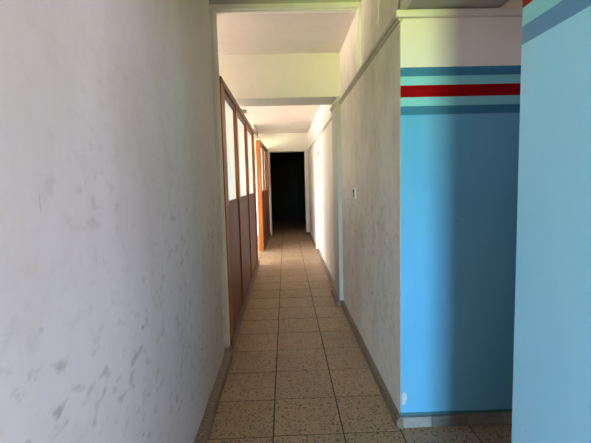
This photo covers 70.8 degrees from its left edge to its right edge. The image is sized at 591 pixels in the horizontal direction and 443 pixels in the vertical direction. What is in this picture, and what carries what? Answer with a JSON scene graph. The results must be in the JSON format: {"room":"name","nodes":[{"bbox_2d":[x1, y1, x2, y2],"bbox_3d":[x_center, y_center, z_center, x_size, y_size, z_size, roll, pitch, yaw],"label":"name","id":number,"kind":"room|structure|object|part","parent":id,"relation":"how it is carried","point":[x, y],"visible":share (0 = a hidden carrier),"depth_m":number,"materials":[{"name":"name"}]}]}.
{"room":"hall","nodes":[
{"label":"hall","id":0,"kind":"room"},
{"bbox_2d":[0,0,224,442],"bbox_3d":[-0.632,-0.226,0.696,0.180,3.200,5.460,-2,5,-1],"label":"wall","id":1,"kind":"structure","parent":0,"point":[111,319],"depth_m":1.20,"materials":[{"name":"paint"}]},
{"bbox_2d":[194,345,232,442],"bbox_3d":[-0.482,1.331,0.839,0.060,0.066,5.440,-2,5,-1],"label":"baseboard","id":2,"kind":"structure","parent":1,"relation":"attached to","point":[203,433],"depth_m":2.63,"materials":[{"name":"stone"}]},
{"bbox_2d":[209,10,229,347],"bbox_3d":[-0.617,-0.293,3.383,0.054,2.713,0.080,-2,5,-1],"label":"trim","id":3,"kind":"structure","parent":1,"relation":"attached to","point":[212,14],"depth_m":3.35,"materials":[{"name":"paint"}]},
{"bbox_2d":[255,152,258,235],"bbox_3d":[-2.405,-0.632,7.215,3.050,2.850,8.000,-2,5,-1],"label":"wall","id":4,"kind":"structure","parent":0,"point":[255,152],"depth_m":11.04,"materials":[{"name":"paint"}]},
{"bbox_2d":[240,105,319,133],"bbox_3d":[-1.994,-2.040,7.895,4.880,0.120,6.100,-2,5,-1],"label":"ceiling","id":5,"kind":"structure","parent":0,"point":[298,118],"depth_m":8.27,"materials":[{"name":"paint"}]},
{"bbox_2d":[251,125,257,141],"bbox_3d":[-1.001,-2.094,9.949,0.120,0.214,1.650,-2,5,-1],"label":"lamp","id":6,"kind":"object","parent":5,"relation":"attached to","point":[256,132],"visible":0.4,"depth_m":10.08,"materials":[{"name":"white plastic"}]},
{"bbox_2d":[254,133,307,152],"bbox_3d":[-2.065,-2.089,11.003,4.880,0.573,0.300,-2,5,-1],"label":"beam","id":7,"kind":"structure","parent":5,"relation":"attached to","point":[275,142],"depth_m":10.90,"materials":[{"name":"paint"}]},
{"bbox_2d":[209,0,360,3],"bbox_3d":[-0.155,-1.890,3.260,1.340,0.405,0.085,-2,5,-1],"label":"wall","id":8,"kind":"structure","parent":0,"point":[210,1],"depth_m":3.23,"materials":[{"name":"paint"}]},
{"bbox_2d":[209,2,360,14],"bbox_3d":[-0.099,-1.673,3.263,1.240,0.044,0.082,-2,5,-1],"label":"trim","id":9,"kind":"structure","parent":8,"relation":"attached to","point":[336,7],"depth_m":3.23,"materials":[{"name":"paint"}]},
{"bbox_2d":[217,12,355,54],"bbox_3d":[-1.897,-1.770,3.863,4.880,0.120,1.280,-2,5,-1],"label":"ceiling","id":10,"kind":"structure","parent":0,"point":[285,33],"depth_m":3.87,"materials":[{"name":"paint"}]},
{"bbox_2d":[218,53,339,106],"bbox_3d":[-1.911,-1.607,4.712,4.880,0.567,0.480,-2,5,-1],"label":"beam","id":11,"kind":"structure","parent":10,"relation":"attached to","point":[294,79],"depth_m":4.52,"materials":[{"name":"paint"}]},
{"bbox_2d":[270,152,305,225],"bbox_3d":[-0.332,-1.156,13.412,2.000,2.600,4.270,-2,5,-1],"label":"wall","id":12,"kind":"structure","parent":0,"point":[283,156],"depth_m":15.28,"materials":[{"name":"paint"}]},
{"bbox_2d":[270,160,300,220],"bbox_3d":[-0.416,-1.141,15.371,1.160,2.200,0.070,-2,5,-1],"label":"door","id":13,"kind":"structure","parent":12,"relation":"in","point":[285,175],"depth_m":15.36,"materials":[{"name":"paint"}]},
{"bbox_2d":[332,96,342,299],"bbox_3d":[0.518,-0.231,4.900,0.094,2.345,0.480,-2,5,-1],"label":"pillar","id":14,"kind":"structure","parent":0,"point":[336,113],"depth_m":4.74,"materials":[{"name":"paint"}]},
{"bbox_2d":[207,220,511,442],"bbox_3d":[-0.432,1.258,2.973,7.600,0.200,27.300,-2,5,-1],"label":"floor","id":15,"kind":"structure","parent":0,"point":[249,418],"depth_m":3.08,"materials":[{"name":"tile"}]},
{"bbox_2d":[219,76,258,349],"bbox_3d":[-0.635,-0.228,5.283,0.123,2.325,3.670,-2,5,-1],"label":"partition wall","id":16,"kind":"structure","parent":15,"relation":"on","point":[238,143],"depth_m":4.46,"materials":[{"name":"frosted glass"},{"name":"wood"}]},
{"bbox_3d":[-0.626,-0.632,3.501,0.065,1.000,0.200,-2,5,-1],"label":"post","id":17,"kind":"part","parent":16,"relation":"part of","materials":[{"name":"brown wood"}]},
{"bbox_3d":[-0.600,0.435,3.604,0.062,1.145,0.160,-2,5,-1],"label":"post","id":18,"kind":"part","parent":16,"relation":"part of","materials":[{"name":"brown wood"}]},
{"bbox_3d":[-0.645,-0.674,4.024,0.006,0.945,0.860,-2,5,-1],"label":"glass pane","id":19,"kind":"part","parent":16,"relation":"part of","materials":[{"name":"white glass"}]},
{"bbox_3d":[-0.618,0.376,4.125,0.042,1.174,0.900,-2,5,-1],"label":"panel","id":20,"kind":"part","parent":16,"relation":"part of","materials":[{"name":"brown wood"}]},
{"bbox_3d":[-0.681,-1.300,5.179,0.076,0.100,3.670,-2,5,-1],"label":"rail","id":21,"kind":"part","parent":16,"relation":"part of","materials":[{"name":"brown wood"}]},
{"bbox_3d":[-0.651,-0.728,4.501,0.065,1.000,0.110,-2,5,-1],"label":"post","id":22,"kind":"part","parent":16,"relation":"part of","materials":[{"name":"brown wood"}]},
{"bbox_3d":[-0.625,0.340,4.604,0.062,1.145,0.070,-2,5,-1],"label":"post","id":23,"kind":"part","parent":16,"relation":"part of","materials":[{"name":"brown wood"}]},
{"bbox_3d":[-0.672,-0.777,5.094,0.006,0.945,1.090,-2,5,-1],"label":"glass pane","id":24,"kind":"part","parent":16,"relation":"part of","materials":[{"name":"white glass"}]},
{"bbox_3d":[-0.627,0.860,5.387,0.074,0.044,3.670,-2,5,-1],"label":"rail","id":25,"kind":"part","parent":16,"relation":"part of","materials":[{"name":"brown wood"}]},
{"bbox_3d":[-0.645,0.274,5.195,0.042,1.174,1.130,-2,5,-1],"label":"panel","id":26,"kind":"part","parent":16,"relation":"part of","materials":[{"name":"brown wood"}]},
{"bbox_3d":[-0.680,-0.841,5.686,0.065,1.000,0.110,-2,5,-1],"label":"post","id":27,"kind":"part","parent":16,"relation":"part of","materials":[{"name":"brown wood"}]},
{"bbox_3d":[-0.655,0.226,5.788,0.062,1.145,0.070,-2,5,-1],"label":"post","id":28,"kind":"part","parent":16,"relation":"part of","materials":[{"name":"brown wood"}]},
{"bbox_3d":[-0.702,-0.892,6.298,0.006,0.945,1.130,-2,5,-1],"label":"glass pane","id":29,"kind":"part","parent":16,"relation":"part of","materials":[{"name":"white glass"}]},
{"bbox_3d":[-0.675,0.159,6.399,0.042,1.174,1.170,-2,5,-1],"label":"panel","id":30,"kind":"part","parent":16,"relation":"part of","materials":[{"name":"brown wood"}]},
{"bbox_3d":[-0.712,-0.962,6.954,0.065,1.000,0.200,-2,5,-1],"label":"post","id":31,"kind":"part","parent":16,"relation":"part of","materials":[{"name":"brown wood"}]},
{"bbox_3d":[-0.686,0.105,7.057,0.062,1.145,0.160,-2,5,-1],"label":"post","id":32,"kind":"part","parent":16,"relation":"part of","materials":[{"name":"brown wood"}]},
{"bbox_2d":[256,140,270,250],"bbox_3d":[-0.734,-0.652,9.770,0.102,2.315,2.435,-1,5,0],"label":"screen","id":33,"kind":"object","parent":15,"relation":"on","point":[261,150],"visible":1,"depth_m":9.17,"materials":[{"name":"frosted glass"},{"name":"wood"}]},
{"bbox_3d":[-0.736,-0.519,8.597,0.091,2.275,0.075,-1,5,0],"label":"post","id":34,"kind":"part","parent":33,"relation":"part of","materials":[{"name":"brown wood"}]},
{"bbox_3d":[-0.747,-1.140,9.017,0.006,0.960,0.810,-1,5,0],"label":"glass pane","id":35,"kind":"part","parent":33,"relation":"part of","materials":[{"name":"white glass"}]},
{"bbox_3d":[-0.755,-1.725,9.674,0.076,0.100,2.420,-1,5,0],"label":"rail","id":36,"kind":"part","parent":33,"relation":"part of","materials":[{"name":"brown wood"}]},
{"bbox_3d":[-0.742,-1.190,9.465,0.065,1.015,0.100,-1,5,0],"label":"post","id":37,"kind":"part","parent":33,"relation":"part of","materials":[{"name":"brown wood"}]},
{"bbox_3d":[-0.720,-0.092,9.118,0.042,1.154,0.850,-1,5,0],"label":"panel","id":38,"kind":"part","parent":33,"relation":"part of","materials":[{"name":"brown wood"}]},
{"bbox_3d":[-0.744,-1.263,10.216,0.065,1.015,0.110,-1,5,0],"label":"post","id":39,"kind":"part","parent":33,"relation":"part of","materials":[{"name":"brown wood"}]},
{"bbox_3d":[-0.716,-0.126,9.567,0.062,1.125,0.060,-1,5,0],"label":"post","id":40,"kind":"part","parent":33,"relation":"part of","materials":[{"name":"brown wood"}]},
{"bbox_3d":[-0.722,-0.171,9.939,0.042,1.154,0.700,-1,5,0],"label":"panel","id":41,"kind":"part","parent":33,"relation":"part of","materials":[{"name":"brown wood"}]},
{"bbox_3d":[-0.746,-1.325,10.868,0.065,1.015,0.120,-1,5,0],"label":"post","id":42,"kind":"part","parent":33,"relation":"part of","materials":[{"name":"brown wood"}]},
{"bbox_3d":[-0.718,-0.198,10.319,0.062,1.125,0.070,-1,5,0],"label":"post","id":43,"kind":"part","parent":33,"relation":"part of","materials":[{"name":"brown wood"}]},
{"bbox_3d":[-0.724,-0.238,10.641,0.042,1.154,0.590,-1,5,0],"label":"panel","id":44,"kind":"part","parent":33,"relation":"part of","materials":[{"name":"brown wood"}]},
{"bbox_3d":[-0.720,-0.261,10.971,0.062,1.125,0.080,-1,5,0],"label":"post","id":45,"kind":"part","parent":33,"relation":"part of","materials":[{"name":"brown wood"}]},
{"bbox_2d":[256,151,272,235],"bbox_3d":[-0.838,-0.741,11.161,0.365,2.230,0.304,-2,5,-1],"label":"pillar","id":46,"kind":"structure","parent":15,"relation":"on","point":[269,169],"depth_m":11.02,"materials":[{"name":"paint"}]},
{"bbox_2d":[304,150,309,231],"bbox_3d":[0.336,-0.773,11.187,0.146,2.230,0.305,-2,5,-1],"label":"pillar","id":47,"kind":"structure","parent":15,"relation":"on","point":[306,164],"depth_m":11.04,"materials":[{"name":"paint"}]},
{"bbox_2d":[308,0,590,442],"bbox_3d":[0.560,-0.743,5.746,0.164,3.200,10.950,-2,5,-1],"label":"wall","id":48,"kind":"structure","parent":0,"point":[551,400],"depth_m":1.08,"materials":[{"name":"paint"}]},
{"bbox_2d":[314,149,321,253],"bbox_3d":[0.476,-0.356,8.067,0.108,1.990,1.260,-2,5,-1],"label":"door","id":49,"kind":"structure","parent":48,"relation":"in","point":[317,153],"depth_m":8.57,"materials":[{"name":"paint"}]},
{"bbox_2d":[307,116,331,150],"bbox_3d":[0.392,-1.609,8.121,0.045,0.053,5.550,-2,5,-1],"label":"trim","id":50,"kind":"structure","parent":48,"relation":"attached to","point":[330,119],"depth_m":6.78,"materials":[{"name":"paint"}]},
{"bbox_2d":[330,100,340,111],"bbox_3d":[0.453,-1.326,4.784,0.068,0.046,0.509,-2,5,-1],"label":"trim","id":51,"kind":"structure","parent":48,"relation":"attached to","point":[336,102],"depth_m":4.60,"materials":[{"name":"paint"}]},
{"bbox_2d":[353,188,355,198],"bbox_3d":[0.532,-0.254,3.755,0.017,0.098,0.115,-2,5,-1],"label":"light switch","id":52,"kind":"object","parent":48,"relation":"attached to","point":[354,189],"visible":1,"depth_m":3.74,"materials":[{"name":"white plastic"}]},
{"bbox_2d":[306,232,403,428],"bbox_3d":[0.452,0.735,6.761,0.116,0.070,8.806,-2,5,-1],"label":"baseboard","id":53,"kind":"structure","parent":48,"relation":"attached to","point":[399,423],"depth_m":3.22,"materials":[{"name":"stone"}]},
{"bbox_2d":[356,7,361,71],"bbox_3d":[0.510,-1.439,3.302,0.034,0.476,0.080,-2,5,-1],"label":"trim","id":54,"kind":"structure","parent":48,"relation":"attached to","point":[358,13],"depth_m":3.27,"materials":[{"name":"paint"}]},
{"bbox_2d":[339,15,402,103],"bbox_3d":[0.515,-1.192,3.372,0.034,0.046,2.392,-2,5,-1],"label":"trim","id":55,"kind":"structure","parent":48,"relation":"attached to","point":[392,25],"depth_m":2.77,"materials":[{"name":"paint"}]},
{"bbox_2d":[400,0,522,412],"bbox_3d":[1.552,-0.440,2.338,1.968,3.200,0.120,-2,5,-1],"label":"wall","id":56,"kind":"structure","parent":0,"point":[460,78],"depth_m":2.30,"materials":[{"name":"paint"}]},
{"bbox_2d":[402,392,406,404],"bbox_3d":[0.629,1.020,2.395,0.027,0.081,0.003,-2,5,-1],"label":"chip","id":57,"kind":"structure","parent":56,"relation":"attached to","point":[404,396],"depth_m":2.39,"materials":[{"name":"paint"}]},
{"bbox_2d":[397,412,511,427],"bbox_3d":[1.509,1.130,2.420,1.835,0.062,0.034,-2,5,-1],"label":"baseboard","id":58,"kind":"structure","parent":56,"relation":"attached to","point":[491,418],"depth_m":2.39,"materials":[{"name":"tile"}]},
{"bbox_2d":[400,409,511,415],"bbox_3d":[1.517,1.090,2.424,1.820,0.019,0.008,-2,5,-1],"label":"trim","id":59,"kind":"structure","parent":56,"relation":"attached to","point":[488,410],"depth_m":2.41,"materials":[{"name":"teal paint"}]},
{"bbox_2d":[395,8,521,19],"bbox_3d":[1.448,-1.113,2.203,1.846,0.037,0.036,-2,5,-1],"label":"trim","id":60,"kind":"structure","parent":56,"relation":"attached to","point":[478,12],"depth_m":2.17,"materials":[{"name":"paint"}]},
{"bbox_3d":[-0.354,-1.454,-3.856,7.600,0.140,14.220,-2,5,-1],"label":"ceiling","id":61,"kind":"structure","parent":0,"visible":0},
{"bbox_2d":[406,0,508,9],"bbox_3d":[0.836,-1.501,1.480,0.510,0.888,1.390,-2,5,-1],"label":"beam","id":62,"kind":"structure","parent":61,"relation":"attached to","point":[415,4],"depth_m":2.14,"materials":[{"name":"paint"}]}
]}

